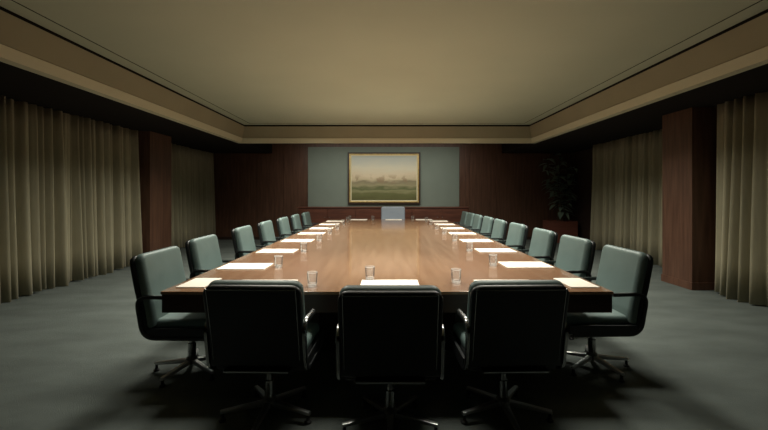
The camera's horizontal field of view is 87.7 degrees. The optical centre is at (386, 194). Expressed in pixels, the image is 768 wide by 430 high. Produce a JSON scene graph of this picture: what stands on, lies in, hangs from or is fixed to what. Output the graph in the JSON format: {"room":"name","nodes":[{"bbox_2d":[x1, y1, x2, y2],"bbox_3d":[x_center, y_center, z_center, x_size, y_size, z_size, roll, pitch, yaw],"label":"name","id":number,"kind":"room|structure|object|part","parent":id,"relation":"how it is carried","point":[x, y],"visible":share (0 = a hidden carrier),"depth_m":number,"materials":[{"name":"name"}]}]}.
{"room":"conference room","nodes":[
{"label":"conference room","id":0,"kind":"room"},
{"bbox_2d":[0,0,767,124],"bbox_3d":[0.000,-1.730,3.305,7.000,0.100,12.810,0,0,0],"label":"ceiling","id":1,"kind":"structure","parent":0,"point":[257,61],"depth_m":4.51,"materials":[{"name":"paint"}]},
{"bbox_2d":[0,10,767,142],"bbox_3d":[0.000,-1.508,3.422,7.270,0.265,12.845,0,0,0],"label":"trim","id":2,"kind":"structure","parent":1,"relation":"attached to","point":[15,33],"depth_m":5.47,"materials":[{"name":"paint"}]},
{"bbox_2d":[0,6,767,125],"bbox_3d":[0.000,-1.650,3.353,6.990,0.060,12.705,0,0,0],"label":"trim","id":3,"kind":"structure","parent":1,"relation":"attached to","point":[1,8],"depth_m":5.25,"materials":[{"name":"black"}]},
{"bbox_2d":[11,0,762,123],"bbox_3d":[0.000,-1.680,3.228,6.494,0.004,12.457,0,0,0],"label":"trim","id":4,"kind":"structure","parent":1,"relation":"attached to","point":[11,0],"depth_m":7.55,"materials":[{"name":"black"}]},
{"bbox_2d":[0,240,767,429],"bbox_3d":[0.000,1.440,4.675,11.700,0.100,15.750,0,0,0],"label":"floor","id":5,"kind":"structure","parent":0,"point":[75,356],"depth_m":2.99,"materials":[{"name":"carpet"}]},
{"bbox_2d":[138,131,170,252],"bbox_3d":[-4.995,0.060,8.400,0.534,2.659,0.824,0,0,0],"label":"pilaster","id":6,"kind":"object","parent":5,"relation":"on","point":[154,148],"visible":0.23,"depth_m":8.19,"materials":[{"name":"brown wood"}]},
{"bbox_2d":[130,246,214,387],"bbox_3d":[-1.535,0.912,3.160,0.674,0.956,0.589,0,0,0],"label":"chair","id":7,"kind":"object","parent":5,"relation":"on","point":[152,272],"visible":0.7,"depth_m":2.91,"materials":[{"name":"teal leather"}]},
{"bbox_3d":[-1.754,0.697,3.158,0.164,0.527,0.550,0,0,0],"label":"backrest","id":8,"kind":"part","parent":7,"relation":"part of","materials":[{"name":"teal leather"}]},
{"bbox_3d":[-1.702,1.318,3.158,0.255,0.048,0.042,0,0,0],"label":"leg","id":9,"kind":"part","parent":7,"relation":"part of","materials":[{"name":"silver metal"}]},
{"bbox_3d":[-1.530,0.889,2.878,0.545,0.322,0.026,0,0,0],"label":"armrest","id":10,"kind":"part","parent":7,"relation":"part of","materials":[{"name":"black leather"}]},
{"bbox_3d":[-1.589,1.318,3.004,0.042,0.048,0.255,0,0,18],"label":"leg","id":11,"kind":"part","parent":7,"relation":"part of","materials":[{"name":"silver metal"}]},
{"bbox_3d":[-1.473,0.998,2.880,0.500,0.065,0.010,0,0,0],"label":"panel","id":12,"kind":"part","parent":7,"relation":"part of","materials":[{"name":"black leather"}]},
{"bbox_3d":[-1.446,0.952,3.160,0.497,0.089,0.510,0,0,0],"label":"seat","id":13,"kind":"part","parent":7,"relation":"part of","materials":[{"name":"teal leather"}]},
{"bbox_3d":[-1.409,1.318,3.256,0.255,0.048,0.042,0,0,-36],"label":"leg","id":14,"kind":"part","parent":7,"relation":"part of","materials":[{"name":"silver metal"}]},
{"bbox_3d":[-1.408,1.318,3.065,0.255,0.048,0.042,0,0,36],"label":"leg","id":15,"kind":"part","parent":7,"relation":"part of","materials":[{"name":"silver metal"}]},
{"bbox_2d":[185,234,232,278],"bbox_3d":[-1.635,0.912,4.149,0.674,0.956,0.589,0,0,-1],"label":"chair","id":16,"kind":"object","parent":5,"relation":"on","point":[203,254],"visible":0.46,"depth_m":3.99,"materials":[{"name":"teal leather"}]},
{"bbox_3d":[-1.627,0.889,3.868,0.545,0.322,0.026,0,0,-1],"label":"armrest","id":17,"kind":"part","parent":16,"relation":"part of","materials":[{"name":"black leather"}]},
{"bbox_3d":[-1.854,0.697,4.145,0.164,0.527,0.550,0,0,-1],"label":"backrest","id":18,"kind":"part","parent":16,"relation":"part of","materials":[{"name":"teal leather"}]},
{"bbox_2d":[231,225,266,258],"bbox_3d":[-1.695,0.912,5.449,0.674,0.956,0.589,0,0,-1],"label":"chair","id":19,"kind":"object","parent":5,"relation":"on","point":[242,237],"visible":0.39,"depth_m":5.24,"materials":[{"name":"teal leather"}]},
{"bbox_3d":[-1.687,0.889,5.168,0.545,0.322,0.026,0,0,-1],"label":"armrest","id":20,"kind":"part","parent":19,"relation":"part of","materials":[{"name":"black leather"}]},
{"bbox_3d":[-1.914,0.697,5.444,0.164,0.527,0.550,0,0,-1],"label":"backrest","id":21,"kind":"part","parent":19,"relation":"part of","materials":[{"name":"teal leather"}]},
{"bbox_2d":[203,280,323,429],"bbox_3d":[-0.743,0.939,2.535,0.589,0.902,0.674,0,0,2],"label":"chair","id":22,"kind":"object","parent":5,"relation":"on","point":[252,326],"visible":1,"depth_m":2.27,"materials":[{"name":"black leather"}]},
{"bbox_3d":[-1.023,0.879,2.546,0.026,0.322,0.545,0,0,2],"label":"armrest","id":23,"kind":"part","parent":22,"relation":"part of","materials":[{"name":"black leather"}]},
{"bbox_3d":[-0.898,1.318,2.485,0.255,0.048,0.042,0,0,-16],"label":"leg","id":24,"kind":"part","parent":22,"relation":"part of","materials":[{"name":"silver metal"}]},
{"bbox_3d":[-0.749,0.719,2.317,0.550,0.463,0.161,0,0,2],"label":"backrest","id":25,"kind":"part","parent":22,"relation":"part of","materials":[{"name":"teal leather"}]},
{"bbox_3d":[-0.834,1.318,2.664,0.042,0.048,0.255,0,0,-34],"label":"leg","id":26,"kind":"part","parent":22,"relation":"part of","materials":[{"name":"silver metal"}]},
{"bbox_3d":[-0.747,1.318,2.368,0.042,0.048,0.255,0,0,2],"label":"leg","id":27,"kind":"part","parent":22,"relation":"part of","materials":[{"name":"silver metal"}]},
{"bbox_3d":[-0.643,1.318,2.659,0.042,0.048,0.255,0,0,38],"label":"leg","id":28,"kind":"part","parent":22,"relation":"part of","materials":[{"name":"silver metal"}]},
{"bbox_3d":[-0.589,1.318,2.475,0.255,0.048,0.042,0,0,20],"label":"leg","id":29,"kind":"part","parent":22,"relation":"part of","materials":[{"name":"silver metal"}]},
{"bbox_3d":[-0.461,0.879,2.529,0.026,0.322,0.545,0,0,2],"label":"armrest","id":30,"kind":"part","parent":22,"relation":"part of","materials":[{"name":"metal"}]},
{"bbox_3d":[-0.740,0.942,2.623,0.510,0.089,0.497,0,0,2],"label":"seat","id":31,"kind":"part","parent":22,"relation":"part of","materials":[{"name":"teal leather"}]},
{"bbox_3d":[-0.461,0.988,2.587,0.010,0.065,0.500,0,0,2],"label":"panel","id":32,"kind":"part","parent":22,"relation":"part of","materials":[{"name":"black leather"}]},
{"bbox_2d":[257,220,284,247],"bbox_3d":[-1.715,0.912,6.548,0.674,0.956,0.589,0,0,-2],"label":"chair","id":33,"kind":"object","parent":5,"relation":"on","point":[267,237],"visible":0.38,"depth_m":6.31,"materials":[{"name":"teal leather"}]},
{"bbox_3d":[-1.934,0.697,6.541,0.164,0.527,0.550,0,0,-2],"label":"backrest","id":34,"kind":"part","parent":33,"relation":"part of","materials":[{"name":"teal leather"}]},
{"bbox_3d":[-1.704,0.889,6.267,0.545,0.322,0.026,0,0,-2],"label":"armrest","id":35,"kind":"part","parent":33,"relation":"part of","materials":[{"name":"black leather"}]},
{"bbox_2d":[276,217,298,240],"bbox_3d":[-1.715,0.912,7.629,0.674,0.956,0.589,0,0,-1],"label":"chair","id":36,"kind":"object","parent":5,"relation":"on","point":[283,227],"visible":0.45,"depth_m":7.38,"materials":[{"name":"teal leather"}]},
{"bbox_3d":[-1.934,0.697,7.625,0.164,0.527,0.550,0,0,-1],"label":"backrest","id":37,"kind":"part","parent":36,"relation":"part of","materials":[{"name":"teal leather"}]},
{"bbox_2d":[290,214,308,234],"bbox_3d":[-1.735,0.912,8.748,0.674,0.956,0.589,0,0,-2],"label":"chair","id":38,"kind":"object","parent":5,"relation":"on","point":[295,221],"visible":0.27,"depth_m":8.48,"materials":[{"name":"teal leather"}]},
{"bbox_3d":[-1.954,0.697,8.741,0.164,0.527,0.550,0,0,-2],"label":"backrest","id":39,"kind":"part","parent":38,"relation":"part of","materials":[{"name":"teal leather"}]},
{"bbox_2d":[300,212,317,228],"bbox_3d":[-1.735,0.912,9.853,0.674,0.956,0.589,0,0,2],"label":"chair","id":40,"kind":"object","parent":5,"relation":"on","point":[305,217],"visible":0.36,"depth_m":9.61,"materials":[{"name":"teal leather"}]},
{"bbox_3d":[-1.954,0.697,9.860,0.164,0.527,0.550,0,0,2],"label":"backrest","id":41,"kind":"part","parent":40,"relation":"part of","materials":[{"name":"teal leather"}]},
{"bbox_2d":[297,207,469,230],"bbox_3d":[-0.100,0.880,12.043,5.120,1.020,0.483,0,0,0],"label":"credenza","id":42,"kind":"object","parent":5,"relation":"on","point":[318,215],"visible":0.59,"depth_m":11.83,"materials":[{"name":"brown wood"}]},
{"bbox_3d":[-2.183,0.858,11.840,0.809,0.865,0.024,0,0,0],"label":"door","id":43,"kind":"part","parent":42,"relation":"part of","materials":[{"name":"brown wood"}]},
{"bbox_3d":[-1.350,0.858,11.840,0.809,0.865,0.024,0,0,0],"label":"door","id":44,"kind":"part","parent":42,"relation":"part of","materials":[{"name":"brown wood"}]},
{"bbox_3d":[-0.517,0.858,11.840,0.809,0.865,0.024,0,0,0],"label":"door","id":45,"kind":"part","parent":42,"relation":"part of","materials":[{"name":"brown wood"}]},
{"bbox_3d":[0.317,0.858,11.840,0.809,0.865,0.024,0,0,0],"label":"door","id":46,"kind":"part","parent":42,"relation":"part of","materials":[{"name":"brown wood"}]},
{"bbox_3d":[1.150,0.858,11.840,0.809,0.865,0.024,0,0,0],"label":"door","id":47,"kind":"part","parent":42,"relation":"part of","materials":[{"name":"brown wood"}]},
{"bbox_3d":[1.983,0.858,11.840,0.809,0.865,0.024,0,0,0],"label":"door","id":48,"kind":"part","parent":42,"relation":"part of","materials":[{"name":"brown wood"}]},
{"bbox_2d":[160,219,613,349],"bbox_3d":[0.000,1.020,6.590,3.040,0.740,7.820,0,0,0],"label":"conference table","id":49,"kind":"object","parent":5,"relation":"on","point":[404,249],"visible":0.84,"depth_m":3.61,"materials":[{"name":"brown wood"}]},
{"bbox_2d":[175,278,221,287],"bbox_3d":[-1.370,0.646,2.930,0.202,0.007,0.300,0,0,0],"label":"paper pad","id":50,"kind":"object","parent":49,"relation":"on","point":[197,282],"visible":0.94,"depth_m":2.89,"materials":[{"name":"beige paper"}]},
{"bbox_2d":[215,263,273,269],"bbox_3d":[-1.270,0.646,3.600,0.420,0.007,0.300,0,0,0],"label":"paper pad","id":51,"kind":"object","parent":49,"relation":"on","point":[230,266],"visible":1,"depth_m":3.57,"materials":[{"name":"beige paper"}]},
{"bbox_2d":[255,249,298,252],"bbox_3d":[-1.250,0.646,4.580,0.420,0.007,0.300,0,0,0],"label":"paper pad","id":52,"kind":"object","parent":49,"relation":"on","point":[262,250],"visible":1,"depth_m":4.51,"materials":[{"name":"beige paper"}]},
{"bbox_2d":[274,255,282,267],"bbox_3d":[-0.970,0.599,3.580,0.075,0.101,0.075,0,0,0],"label":"tumbler","id":53,"kind":"object","parent":49,"relation":"on","point":[276,265],"visible":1,"depth_m":3.56,"materials":[{"name":"clear glass"}]},
{"bbox_2d":[280,239,314,241],"bbox_3d":[-1.250,0.646,5.620,0.420,0.007,0.300,0,0,0],"label":"paper pad","id":54,"kind":"object","parent":49,"relation":"on","point":[285,240],"visible":1,"depth_m":5.59,"materials":[{"name":"beige paper"}]},
{"bbox_2d":[300,242,306,251],"bbox_3d":[-0.950,0.599,4.560,0.075,0.101,0.075,0,0,0],"label":"tumbler","id":55,"kind":"object","parent":49,"relation":"on","point":[302,250],"visible":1,"depth_m":4.56,"materials":[{"name":"clear glass"}]},
{"bbox_2d":[298,232,325,233],"bbox_3d":[-1.250,0.646,6.650,0.420,0.007,0.300,0,0,0],"label":"paper pad","id":56,"kind":"object","parent":49,"relation":"on","point":[301,232],"visible":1,"depth_m":6.76,"materials":[{"name":"beige paper"}]},
{"bbox_2d":[307,271,317,286],"bbox_3d":[-0.530,0.599,2.840,0.075,0.101,0.075,0,0,0],"label":"tumbler","id":57,"kind":"object","parent":49,"relation":"on","point":[310,284],"visible":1,"depth_m":2.83,"materials":[{"name":"clear glass"}]},
{"bbox_2d":[310,227,333,228],"bbox_3d":[-1.250,0.646,7.650,0.420,0.007,0.300,0,0,0],"label":"paper pad","id":58,"kind":"object","parent":49,"relation":"on","point":[312,227],"visible":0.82,"depth_m":7.56,"materials":[{"name":"beige paper"}]},
{"bbox_2d":[365,266,374,279],"bbox_3d":[-0.130,0.599,3.050,0.075,0.101,0.075,0,0,0],"label":"tumbler","id":59,"kind":"object","parent":49,"relation":"on","point":[366,267],"visible":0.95,"depth_m":3.03,"materials":[{"name":"clear glass"}]},
{"bbox_2d":[360,280,418,284],"bbox_3d":[0.020,0.646,2.870,0.420,0.007,0.300,0,0,0],"label":"paper pad","id":60,"kind":"object","parent":49,"relation":"on","point":[363,282],"visible":0.56,"depth_m":2.92,"materials":[{"name":"beige paper"}]},
{"bbox_2d":[440,227,463,228],"bbox_3d":[1.250,0.646,7.650,0.420,0.007,0.300,0,0,0],"label":"paper pad","id":61,"kind":"object","parent":49,"relation":"on","point":[440,227],"visible":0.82,"depth_m":7.56,"materials":[{"name":"beige paper"}]},
{"bbox_2d":[451,268,460,282],"bbox_3d":[0.510,0.599,2.950,0.075,0.101,0.075,0,0,0],"label":"tumbler","id":62,"kind":"object","parent":49,"relation":"on","point":[459,279],"visible":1,"depth_m":2.94,"materials":[{"name":"clear glass"}]},
{"bbox_2d":[448,232,475,233],"bbox_3d":[1.250,0.646,6.650,0.420,0.007,0.300,0,0,0],"label":"paper pad","id":63,"kind":"object","parent":49,"relation":"on","point":[448,232],"visible":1,"depth_m":6.76,"materials":[{"name":"beige paper"}]},
{"bbox_2d":[459,239,493,241],"bbox_3d":[1.250,0.646,5.620,0.420,0.007,0.300,0,0,0],"label":"paper pad","id":64,"kind":"object","parent":49,"relation":"on","point":[462,240],"visible":1,"depth_m":5.59,"materials":[{"name":"beige paper"}]},
{"bbox_2d":[489,254,496,265],"bbox_3d":[0.970,0.599,3.660,0.075,0.101,0.075,0,0,0],"label":"tumbler","id":65,"kind":"object","parent":49,"relation":"on","point":[490,264],"visible":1,"depth_m":3.64,"materials":[{"name":"clear glass"}]},
{"bbox_2d":[474,248,517,252],"bbox_3d":[1.250,0.646,4.620,0.420,0.007,0.300,0,0,0],"label":"paper pad","id":66,"kind":"object","parent":49,"relation":"on","point":[481,250],"visible":1,"depth_m":4.59,"materials":[{"name":"beige paper"}]},
{"bbox_2d":[498,262,554,267],"bbox_3d":[1.270,0.646,3.680,0.420,0.007,0.300,0,0,0],"label":"paper pad","id":67,"kind":"object","parent":49,"relation":"on","point":[506,264],"visible":1,"depth_m":3.62,"materials":[{"name":"beige paper"}]},
{"bbox_2d":[553,278,599,287],"bbox_3d":[1.380,0.646,2.930,0.202,0.007,0.300,0,0,0],"label":"paper pad","id":68,"kind":"object","parent":49,"relation":"on","point":[570,282],"visible":0.94,"depth_m":2.89,"materials":[{"name":"beige paper"}]},
{"bbox_2d":[335,285,444,429],"bbox_3d":[0.018,0.939,2.405,0.589,0.902,0.674,0,0,0],"label":"chair","id":69,"kind":"object","parent":5,"relation":"on","point":[389,335],"visible":1,"depth_m":2.14,"materials":[{"name":"black leather"}]},
{"bbox_3d":[-0.263,0.879,2.408,0.026,0.322,0.545,0,0,0],"label":"armrest","id":70,"kind":"part","parent":69,"relation":"part of","materials":[{"name":"metal"}]},
{"bbox_3d":[-0.137,1.318,2.350,0.255,0.048,0.042,0,0,-18],"label":"leg","id":71,"kind":"part","parent":69,"relation":"part of","materials":[{"name":"silver metal"}]},
{"bbox_3d":[-0.077,1.318,2.531,0.042,0.048,0.255,0,0,-36],"label":"leg","id":72,"kind":"part","parent":69,"relation":"part of","materials":[{"name":"silver metal"}]},
{"bbox_3d":[0.018,0.719,2.187,0.550,0.463,0.161,0,0,0],"label":"backrest","id":73,"kind":"part","parent":69,"relation":"part of","materials":[{"name":"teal leather"}]},
{"bbox_3d":[0.018,1.318,2.237,0.042,0.048,0.255,0,0,0],"label":"leg","id":74,"kind":"part","parent":69,"relation":"part of","materials":[{"name":"silver metal"}]},
{"bbox_3d":[0.114,1.318,2.531,0.042,0.048,0.255,0,0,36],"label":"leg","id":75,"kind":"part","parent":69,"relation":"part of","materials":[{"name":"silver metal"}]},
{"bbox_3d":[0.172,1.318,2.350,0.255,0.048,0.042,0,0,18],"label":"leg","id":76,"kind":"part","parent":69,"relation":"part of","materials":[{"name":"silver metal"}]},
{"bbox_3d":[0.299,0.879,2.408,0.026,0.322,0.545,0,0,0],"label":"armrest","id":77,"kind":"part","parent":69,"relation":"part of","materials":[{"name":"metal"}]},
{"bbox_2d":[381,207,404,218],"bbox_3d":[0.171,0.865,10.875,0.699,1.051,0.674,0,0,0],"label":"chair","id":78,"kind":"object","parent":5,"relation":"on","point":[386,212],"visible":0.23,"depth_m":11.08,"materials":[{"name":"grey leather"}]},
{"bbox_2d":[454,211,468,227],"bbox_3d":[1.735,0.912,10.200,0.674,0.956,0.589,0,0,0],"label":"chair","id":79,"kind":"object","parent":5,"relation":"on","point":[464,214],"visible":0.2,"depth_m":10.10,"materials":[{"name":"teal leather"}]},
{"bbox_3d":[1.954,0.697,10.201,0.164,0.527,0.550,0,0,0],"label":"backrest","id":80,"kind":"part","parent":79,"relation":"part of","materials":[{"name":"teal leather"}]},
{"bbox_2d":[459,212,474,228],"bbox_3d":[1.735,0.912,9.480,0.674,0.956,0.589,0,0,0],"label":"chair","id":81,"kind":"object","parent":5,"relation":"on","point":[470,216],"visible":0.25,"depth_m":9.32,"materials":[{"name":"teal leather"}]},
{"bbox_3d":[1.954,0.697,9.481,0.164,0.527,0.550,0,0,0],"label":"backrest","id":82,"kind":"part","parent":81,"relation":"part of","materials":[{"name":"teal leather"}]},
{"bbox_2d":[465,214,483,233],"bbox_3d":[1.725,0.912,8.698,0.674,0.956,0.589,0,0,1],"label":"chair","id":83,"kind":"object","parent":5,"relation":"on","point":[478,219],"visible":0.3,"depth_m":8.46,"materials":[{"name":"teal leather"}]},
{"bbox_3d":[1.944,0.697,8.695,0.164,0.527,0.550,0,0,1],"label":"backrest","id":84,"kind":"part","parent":83,"relation":"part of","materials":[{"name":"teal leather"}]},
{"bbox_2d":[473,216,494,237],"bbox_3d":[1.725,0.912,7.849,0.674,0.956,0.589,0,0,0],"label":"chair","id":85,"kind":"object","parent":5,"relation":"on","point":[488,222],"visible":0.32,"depth_m":7.66,"materials":[{"name":"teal leather"}]},
{"bbox_3d":[1.944,0.697,7.849,0.164,0.527,0.550,0,0,0],"label":"backrest","id":86,"kind":"part","parent":85,"relation":"part of","materials":[{"name":"teal leather"}]},
{"bbox_2d":[483,219,507,244],"bbox_3d":[1.705,0.912,6.978,0.674,0.956,0.589,0,0,2],"label":"chair","id":87,"kind":"object","parent":5,"relation":"on","point":[500,226],"visible":0.31,"depth_m":6.73,"materials":[{"name":"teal leather"}]},
{"bbox_3d":[1.924,0.697,6.972,0.164,0.527,0.550,0,0,2],"label":"backrest","id":88,"kind":"part","parent":87,"relation":"part of","materials":[{"name":"teal leather"}]},
{"bbox_2d":[448,280,568,429],"bbox_3d":[0.732,0.939,2.535,0.589,0.902,0.674,0,0,-2],"label":"chair","id":89,"kind":"object","parent":5,"relation":"on","point":[509,326],"visible":1,"depth_m":2.27,"materials":[{"name":"black leather"}]},
{"bbox_3d":[0.446,0.988,2.587,0.020,0.065,0.500,0,0,-2],"label":"panel","id":90,"kind":"part","parent":89,"relation":"part of","materials":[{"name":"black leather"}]},
{"bbox_3d":[0.730,0.942,2.623,0.510,0.089,0.497,0,0,-2],"label":"seat","id":91,"kind":"part","parent":89,"relation":"part of","materials":[{"name":"teal leather"}]},
{"bbox_3d":[0.451,0.879,2.529,0.026,0.322,0.545,0,0,-2],"label":"armrest","id":92,"kind":"part","parent":89,"relation":"part of","materials":[{"name":"silver metal"}]},
{"bbox_3d":[0.579,1.318,2.475,0.255,0.048,0.042,0,0,-20],"label":"leg","id":93,"kind":"part","parent":89,"relation":"part of","materials":[{"name":"silver metal"}]},
{"bbox_3d":[0.633,1.318,2.659,0.042,0.048,0.255,0,0,-38],"label":"leg","id":94,"kind":"part","parent":89,"relation":"part of","materials":[{"name":"silver metal"}]},
{"bbox_3d":[0.737,1.318,2.368,0.042,0.048,0.255,0,0,-2],"label":"leg","id":95,"kind":"part","parent":89,"relation":"part of","materials":[{"name":"silver metal"}]},
{"bbox_3d":[0.824,1.318,2.664,0.042,0.048,0.255,0,0,34],"label":"leg","id":96,"kind":"part","parent":89,"relation":"part of","materials":[{"name":"silver metal"}]},
{"bbox_3d":[0.739,0.719,2.317,0.550,0.463,0.161,0,0,-2],"label":"backrest","id":97,"kind":"part","parent":89,"relation":"part of","materials":[{"name":"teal leather"}]},
{"bbox_3d":[0.888,1.318,2.485,0.255,0.048,0.042,0,0,16],"label":"leg","id":98,"kind":"part","parent":89,"relation":"part of","materials":[{"name":"silver metal"}]},
{"bbox_3d":[1.013,0.879,2.546,0.026,0.322,0.545,0,0,-2],"label":"armrest","id":99,"kind":"part","parent":89,"relation":"part of","materials":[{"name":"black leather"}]},
{"bbox_2d":[497,222,528,252],"bbox_3d":[1.705,0.912,6.022,0.674,0.956,0.589,0,0,-2],"label":"chair","id":100,"kind":"object","parent":5,"relation":"on","point":[517,233],"visible":0.41,"depth_m":5.84,"materials":[{"name":"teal leather"}]},
{"bbox_3d":[1.924,0.697,6.028,0.164,0.527,0.550,0,0,-2],"label":"backrest","id":101,"kind":"part","parent":100,"relation":"part of","materials":[{"name":"teal leather"}]},
{"bbox_3d":[1.710,0.889,5.741,0.545,0.322,0.026,0,0,-2],"label":"armrest","id":102,"kind":"part","parent":100,"relation":"part of","materials":[{"name":"black leather"}]},
{"bbox_2d":[518,228,557,265],"bbox_3d":[1.695,0.912,5.000,0.674,0.956,0.589,0,0,-1],"label":"chair","id":103,"kind":"object","parent":5,"relation":"on","point":[543,244],"visible":0.33,"depth_m":4.83,"materials":[{"name":"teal leather"}]},
{"bbox_3d":[1.914,0.697,5.003,0.164,0.527,0.550,0,0,-1],"label":"backrest","id":104,"kind":"part","parent":103,"relation":"part of","materials":[{"name":"teal leather"}]},
{"bbox_3d":[1.695,0.889,4.720,0.545,0.322,0.026,0,0,-1],"label":"armrest","id":105,"kind":"part","parent":103,"relation":"part of","materials":[{"name":"black leather"}]},
{"bbox_2d":[538,153,577,242],"bbox_3d":[5.019,0.092,11.715,1.121,2.596,0.929,0,0,0],"label":"potted plant","id":106,"kind":"object","parent":5,"relation":"on","point":[561,227],"visible":0.96,"depth_m":11.61,"materials":[{"name":"green plant"}]},
{"bbox_3d":[4.831,-0.111,11.702,0.403,1.903,0.037,0,0,-14],"label":"stem","id":107,"kind":"part","parent":106,"relation":"part of","materials":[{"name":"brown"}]},
{"bbox_3d":[5.003,0.164,11.587,0.260,1.353,0.045,0,0,-43],"label":"stem","id":108,"kind":"part","parent":106,"relation":"part of","materials":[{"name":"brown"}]},
{"bbox_3d":[5.305,0.039,11.665,0.285,1.606,0.037,0,0,18],"label":"stem","id":109,"kind":"part","parent":106,"relation":"part of","materials":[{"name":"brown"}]},
{"bbox_2d":[543,235,595,339],"bbox_3d":[1.675,0.912,4.102,0.674,0.956,0.589,0,0,-2],"label":"chair","id":110,"kind":"object","parent":5,"relation":"on","point":[575,256],"visible":0.35,"depth_m":3.96,"materials":[{"name":"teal leather"}]},
{"bbox_3d":[1.894,0.697,4.109,0.164,0.527,0.550,0,0,-2],"label":"backrest","id":111,"kind":"part","parent":110,"relation":"part of","materials":[{"name":"teal leather"}]},
{"bbox_3d":[1.681,0.889,3.821,0.545,0.322,0.026,0,0,-2],"label":"armrest","id":112,"kind":"part","parent":110,"relation":"part of","materials":[{"name":"black leather"}]},
{"bbox_2d":[566,245,653,382],"bbox_3d":[1.655,0.912,3.239,0.674,0.956,0.589,0,0,0],"label":"chair","id":113,"kind":"object","parent":5,"relation":"on","point":[627,273],"visible":0.73,"depth_m":3.01,"materials":[{"name":"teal leather"}]},
{"bbox_3d":[1.529,1.318,3.336,0.255,0.048,0.042,0,0,36],"label":"leg","id":114,"kind":"part","parent":113,"relation":"part of","materials":[{"name":"silver metal"}]},
{"bbox_3d":[1.528,1.318,3.145,0.255,0.048,0.042,0,0,-36],"label":"leg","id":115,"kind":"part","parent":113,"relation":"part of","materials":[{"name":"silver metal"}]},
{"bbox_3d":[1.567,0.952,3.240,0.497,0.089,0.510,0,0,0],"label":"seat","id":116,"kind":"part","parent":113,"relation":"part of","materials":[{"name":"teal leather"}]},
{"bbox_3d":[1.594,0.998,2.955,0.500,0.065,0.020,0,0,0],"label":"panel","id":117,"kind":"part","parent":113,"relation":"part of","materials":[{"name":"black leather"}]},
{"bbox_3d":[1.710,1.318,3.085,0.042,0.048,0.255,0,0,-18],"label":"leg","id":118,"kind":"part","parent":113,"relation":"part of","materials":[{"name":"silver metal"}]},
{"bbox_3d":[1.652,0.889,2.959,0.545,0.322,0.026,0,0,0],"label":"armrest","id":119,"kind":"part","parent":113,"relation":"part of","materials":[{"name":"black leather"}]},
{"bbox_3d":[1.823,1.318,3.239,0.255,0.048,0.042,0,0,0],"label":"leg","id":120,"kind":"part","parent":113,"relation":"part of","materials":[{"name":"silver metal"}]},
{"bbox_3d":[1.874,0.697,3.239,0.164,0.527,0.550,0,0,0],"label":"backrest","id":121,"kind":"part","parent":113,"relation":"part of","materials":[{"name":"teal leather"}]},
{"bbox_2d":[661,107,716,289],"bbox_3d":[4.815,0.060,6.125,0.794,2.659,0.654,0,0,0],"label":"pilaster","id":122,"kind":"object","parent":5,"relation":"on","point":[689,136],"visible":0.74,"depth_m":5.86,"materials":[{"name":"brown wood"}]},
{"bbox_2d":[213,144,569,236],"bbox_3d":[0.000,-0.145,12.390,11.300,3.070,0.120,0,0,0],"label":"wall","id":123,"kind":"structure","parent":0,"point":[251,189],"depth_m":12.33,"materials":[{"name":"brown wood"}]},
{"bbox_2d":[0,61,271,152],"bbox_3d":[-4.645,-1.475,4.725,2.210,0.410,15.450,0,0,0],"label":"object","id":124,"kind":"structure","parent":123,"relation":"attached to","point":[17,84],"depth_m":5.98,"materials":[{"name":"black"}]},
{"bbox_2d":[0,96,142,303],"bbox_3d":[-4.949,0.059,5.585,0.257,2.655,4.793,0,0,0],"label":"drape","id":125,"kind":"object","parent":124,"relation":"hanging from","point":[70,202],"visible":0.99,"depth_m":6.04,"materials":[{"name":"beige fabric"}]},
{"bbox_2d":[171,143,215,248],"bbox_3d":[-5.335,0.059,10.581,0.255,2.655,3.368,0,0,0],"label":"drape","id":126,"kind":"object","parent":124,"relation":"hanging from","point":[192,170],"visible":0.59,"depth_m":10.98,"materials":[{"name":"beige fabric"}]},
{"bbox_2d":[217,237,531,239],"bbox_3d":[0.000,1.345,12.332,11.300,0.090,0.035,0,0,0],"label":"baseboard","id":127,"kind":"structure","parent":123,"relation":"attached to","point":[219,238],"depth_m":12.31,"materials":[{"name":"brown wood"}]},
{"bbox_2d":[308,147,458,206],"bbox_3d":[-0.105,-0.485,12.310,4.650,1.950,0.040,0,0,0],"label":"wall panel","id":128,"kind":"object","parent":123,"relation":"attached to","point":[327,166],"visible":0.56,"depth_m":12.29,"materials":[{"name":"paint"}]},
{"bbox_2d":[348,152,419,203],"bbox_3d":[-0.090,-0.500,12.247,2.220,1.580,0.084,0,0,0],"label":"painting","id":129,"kind":"object","parent":128,"relation":"attached to","point":[373,177],"visible":1,"depth_m":12.25,"materials":[{"name":"multicoloured paint"}]},
{"bbox_2d":[271,143,502,143],"bbox_3d":[0.000,-1.620,11.115,7.080,0.120,2.670,0,0,0],"label":"trim","id":130,"kind":"structure","parent":123,"relation":"attached to","point":[271,143],"depth_m":12.24,"materials":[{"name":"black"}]},
{"bbox_2d":[570,148,592,239],"bbox_3d":[5.700,0.060,4.675,0.100,2.660,15.350,0,0,0],"label":"wall","id":131,"kind":"structure","parent":0,"point":[581,160],"depth_m":11.56,"materials":[{"name":"brown wood"}]},
{"bbox_2d":[502,64,767,152],"bbox_3d":[4.645,-1.475,4.725,2.210,0.410,15.450,0,0,0],"label":"trim","id":132,"kind":"structure","parent":131,"relation":"attached to","point":[648,118],"depth_m":6.51,"materials":[{"name":"black"}]},
{"bbox_2d":[590,129,661,265],"bbox_3d":[5.299,0.059,8.537,0.233,2.655,3.690,0,0,0],"label":"drape","id":133,"kind":"object","parent":132,"relation":"hanging from","point":[626,201],"visible":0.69,"depth_m":8.75,"materials":[{"name":"beige fabric"}]},
{"bbox_2d":[715,92,767,305],"bbox_3d":[4.635,0.059,4.440,0.259,2.655,2.503,0,0,0],"label":"drape","id":134,"kind":"object","parent":132,"relation":"hanging from","point":[741,252],"visible":1,"depth_m":5.15,"materials":[{"name":"beige fabric"}]}
]}

